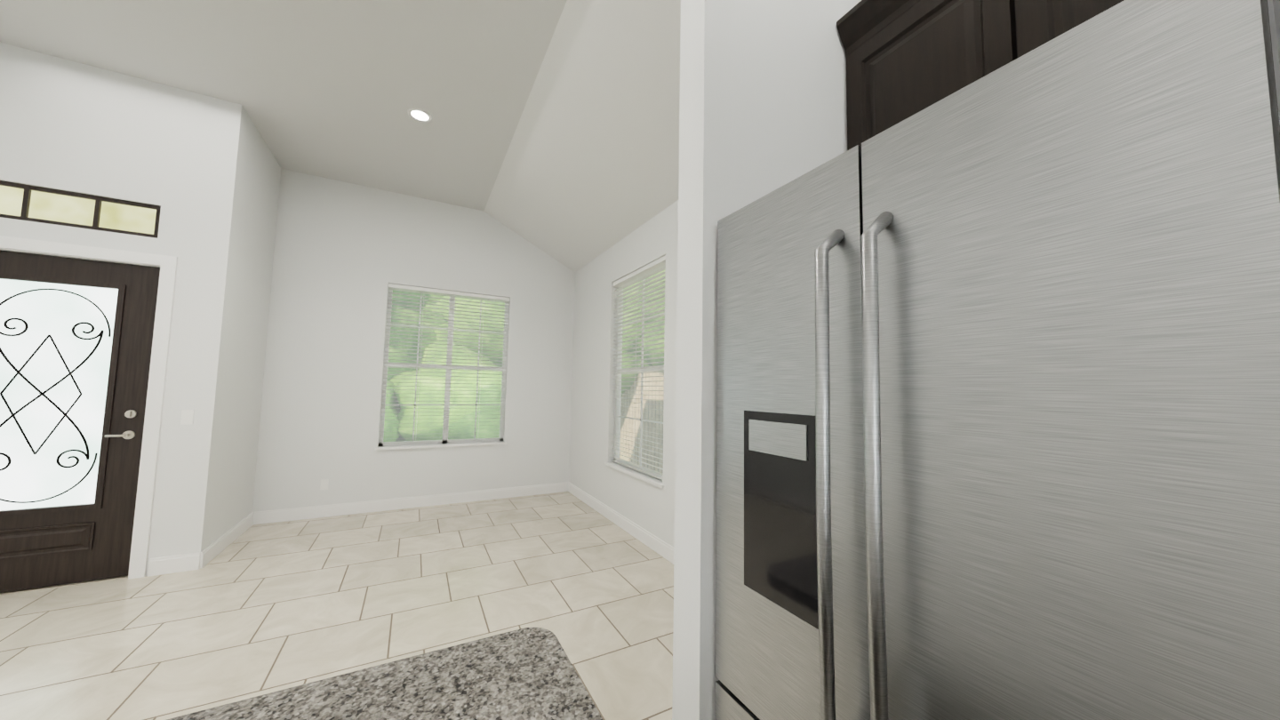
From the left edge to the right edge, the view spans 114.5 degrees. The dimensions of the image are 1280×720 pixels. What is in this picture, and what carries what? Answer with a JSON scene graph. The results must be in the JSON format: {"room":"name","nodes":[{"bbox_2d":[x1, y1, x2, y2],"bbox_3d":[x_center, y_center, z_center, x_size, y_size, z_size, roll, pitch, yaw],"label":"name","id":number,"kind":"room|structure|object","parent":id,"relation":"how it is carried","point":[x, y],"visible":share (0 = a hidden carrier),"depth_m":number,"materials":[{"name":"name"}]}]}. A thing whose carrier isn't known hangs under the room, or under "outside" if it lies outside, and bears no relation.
{"room":"kitchen","nodes":[
{"label":"kitchen","id":0,"kind":"room"},
{"bbox_2d":[0,42,247,575],"bbox_3d":[-4.244,0.164,3.085,1.610,4.950,0.150,3,-5,-28],"label":"wall","id":1,"kind":"structure","parent":0,"point":[176,155],"depth_m":3.29,"materials":[{"name":"white paint"}]},
{"bbox_2d":[0,576,127,595],"bbox_3d":[-4.390,1.623,2.915,1.116,0.010,0.130,3,-5,-28],"label":"door sill","id":2,"kind":"structure","parent":1,"relation":"attached to","point":[60,586],"depth_m":2.97,"materials":[{"name":"silver metal"}]},
{"bbox_2d":[0,250,159,592],"bbox_3d":[-4.346,0.423,2.957,1.104,2.388,0.109,3,-5,-28],"label":"front door","id":3,"kind":"structure","parent":1,"relation":"in","point":[76,340],"depth_m":3.05,"materials":[{"name":"brown wood"}]},
{"bbox_2d":[0,180,160,238],"bbox_3d":[-4.321,-1.130,3.089,1.030,0.270,0.050,3,-5,-28],"label":"transom","id":4,"kind":"object","parent":1,"relation":"attached to","point":[28,203],"visible":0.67,"depth_m":3.11,"materials":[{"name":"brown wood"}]},
{"bbox_2d":[0,235,177,579],"bbox_3d":[-4.363,0.384,2.997,1.290,2.495,0.168,3,-5,-28],"label":"door frame","id":5,"kind":"structure","parent":1,"relation":"attached to","point":[166,265],"depth_m":3.19,"materials":[{"name":"white wood"}]},
{"bbox_2d":[208,115,280,545],"bbox_3d":[-3.918,-0.261,4.060,0.150,3.950,1.200,3,-5,-28],"label":"wall","id":6,"kind":"structure","parent":0,"point":[237,447],"depth_m":3.95,"materials":[{"name":"white paint"}]},
{"bbox_2d":[193,512,254,569],"bbox_3d":[-3.799,1.639,3.815,0.016,0.130,1.196,3,-5,-28],"label":"baseboard","id":7,"kind":"structure","parent":6,"relation":"attached to","point":[201,559],"depth_m":3.64,"materials":[{"name":"white wood"}]},
{"bbox_2d":[0,0,567,210],"bbox_3d":[-0.795,-2.550,-0.882,3.910,0.120,13.100,3,-5,-28],"label":"ceiling","id":8,"kind":"structure","parent":0,"point":[336,90],"depth_m":3.12,"materials":[{"name":"white paint"}]},
{"bbox_2d":[407,107,431,122],"bbox_3d":[-1.962,-2.180,3.673,0.195,0.006,0.195,-1,-4,22],"label":"recessed light","id":9,"kind":"object","parent":8,"relation":"in","point":[420,115],"visible":1,"depth_m":3.65,"materials":[{"name":"white"}]},
{"bbox_2d":[0,491,673,719],"bbox_3d":[-0.214,1.486,-0.815,5.400,0.100,13.100,3,-5,-28],"label":"floor","id":10,"kind":"structure","parent":0,"point":[252,611],"depth_m":2.71,"materials":[{"name":"tile"}]},
{"bbox_2d":[166,627,602,719],"bbox_3d":[0.071,0.700,-1.238,1.640,1.418,4.300,3,-5,-28],"label":"kitchen island","id":11,"kind":"object","parent":10,"relation":"on","point":[526,674],"visible":1,"depth_m":0.80,"materials":[{"name":"grey stone"}]},
{"bbox_2d":[715,0,1279,719],"bbox_3d":[0.751,0.596,0.884,0.969,1.955,0.815,3,-5,-28],"label":"refrigerator","id":12,"kind":"object","parent":10,"relation":"on","point":[998,393],"visible":1,"depth_m":0.53,"materials":[{"name":"silver metal"}]},
{"bbox_2d":[252,168,575,513],"bbox_3d":[-2.506,-0.137,5.423,3.640,3.950,0.150,3,-5,-28],"label":"wall","id":13,"kind":"structure","parent":0,"point":[346,254],"depth_m":4.96,"materials":[{"name":"white paint"}]},
{"bbox_2d":[254,481,567,524],"bbox_3d":[-2.580,1.759,5.171,3.460,0.130,0.016,3,-5,-28],"label":"baseboard","id":14,"kind":"structure","parent":13,"relation":"attached to","point":[267,516],"depth_m":4.98,"materials":[{"name":"white wood"}]},
{"bbox_2d":[374,283,509,450],"bbox_3d":[-2.501,0.101,5.389,1.520,2.030,0.160,3,-5,-28],"label":"window","id":15,"kind":"structure","parent":13,"relation":"in","point":[448,367],"depth_m":5.37,"materials":[{"name":"white"}]},
{"bbox_2d":[483,0,680,271],"bbox_3d":[-0.350,-1.836,3.888,1.490,0.843,5.090,3,-5,-28],"label":"ceiling","id":16,"kind":"structure","parent":0,"point":[588,172],"depth_m":3.48,"materials":[{"name":"white paint"}]},
{"bbox_2d":[568,200,678,547],"bbox_3d":[0.252,0.160,3.974,0.150,3.250,5.000,3,-5,-28],"label":"wall","id":17,"kind":"structure","parent":0,"point":[648,507],"depth_m":4.93,"materials":[{"name":"white paint"}]},
{"bbox_2d":[567,481,674,564],"bbox_3d":[0.122,1.715,3.875,0.016,0.130,4.880,3,-5,-28],"label":"baseboard","id":18,"kind":"structure","parent":17,"relation":"attached to","point":[653,542],"depth_m":4.33,"materials":[{"name":"white wood"}]},
{"bbox_2d":[604,255,665,487],"bbox_3d":[-0.020,0.113,4.438,0.160,2.200,1.290,3,-5,-28],"label":"window","id":19,"kind":"structure","parent":17,"relation":"in","point":[658,266],"depth_m":4.46,"materials":[{"name":"white"}]},
{"bbox_2d":[672,0,861,719],"bbox_3d":[0.817,-0.357,1.530,1.540,3.950,0.120,3,-5,-28],"label":"wall","id":20,"kind":"structure","parent":0,"point":[763,111],"depth_m":1.17,"materials":[{"name":"white paint"}]},
{"bbox_2d":[841,0,1003,150],"bbox_3d":[0.969,-0.756,1.301,0.346,0.680,0.457,3,-5,-28],"label":"upper cabinet","id":21,"kind":"object","parent":20,"relation":"attached to","point":[905,60],"depth_m":1.23,"materials":[{"name":"brown wood"}]},
{"bbox_2d":[1003,0,1124,65],"bbox_3d":[1.188,-0.781,0.900,0.346,0.680,0.457,3,-5,-28],"label":"upper cabinet","id":22,"kind":"object","parent":0,"relation":"attached to","point":[1028,25],"depth_m":0.98,"materials":[{"name":"brown wood"}]},
{"bbox_3d":[-2.194,-0.698,-2.446,0.150,3.950,11.900,3,-5,-28],"label":"wall","id":23,"kind":"structure","parent":0,"visible":0},
{"bbox_2d":[180,409,328,490],"bbox_3d":[-3.790,0.850,2.843,2.244,0.965,3.034,3,-5,-28],"label":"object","id":24,"kind":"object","parent":23,"relation":"attached to","point":[187,417],"depth_m":3.31,"materials":[{"name":"white plastic"}]},
{"label":"outside","id":25,"kind":"structure","parent":0,"visible":0},
{"bbox_3d":[-0.407,2.004,6.010,34.000,0.120,40.000,3,-5,-28],"label":"ground","id":26,"kind":"structure","parent":25,"visible":0},
{"bbox_2d":[383,269,665,441],"bbox_3d":[-0.960,-1.415,6.909,19.679,7.285,25.534,3,-5,-28],"label":"trees","id":27,"kind":"object","parent":26,"relation":"on","point":[428,389],"depth_m":7.50,"materials":[{"name":"green plant"}]},
{"bbox_2d":[619,370,663,472],"bbox_3d":[-3.548,0.659,2.117,12.640,2.050,28.040,3,-5,-28],"label":"house","id":28,"kind":"structure","parent":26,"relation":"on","point":[658,429],"depth_m":8.50,"materials":[{"name":"brown wood"}]}
]}

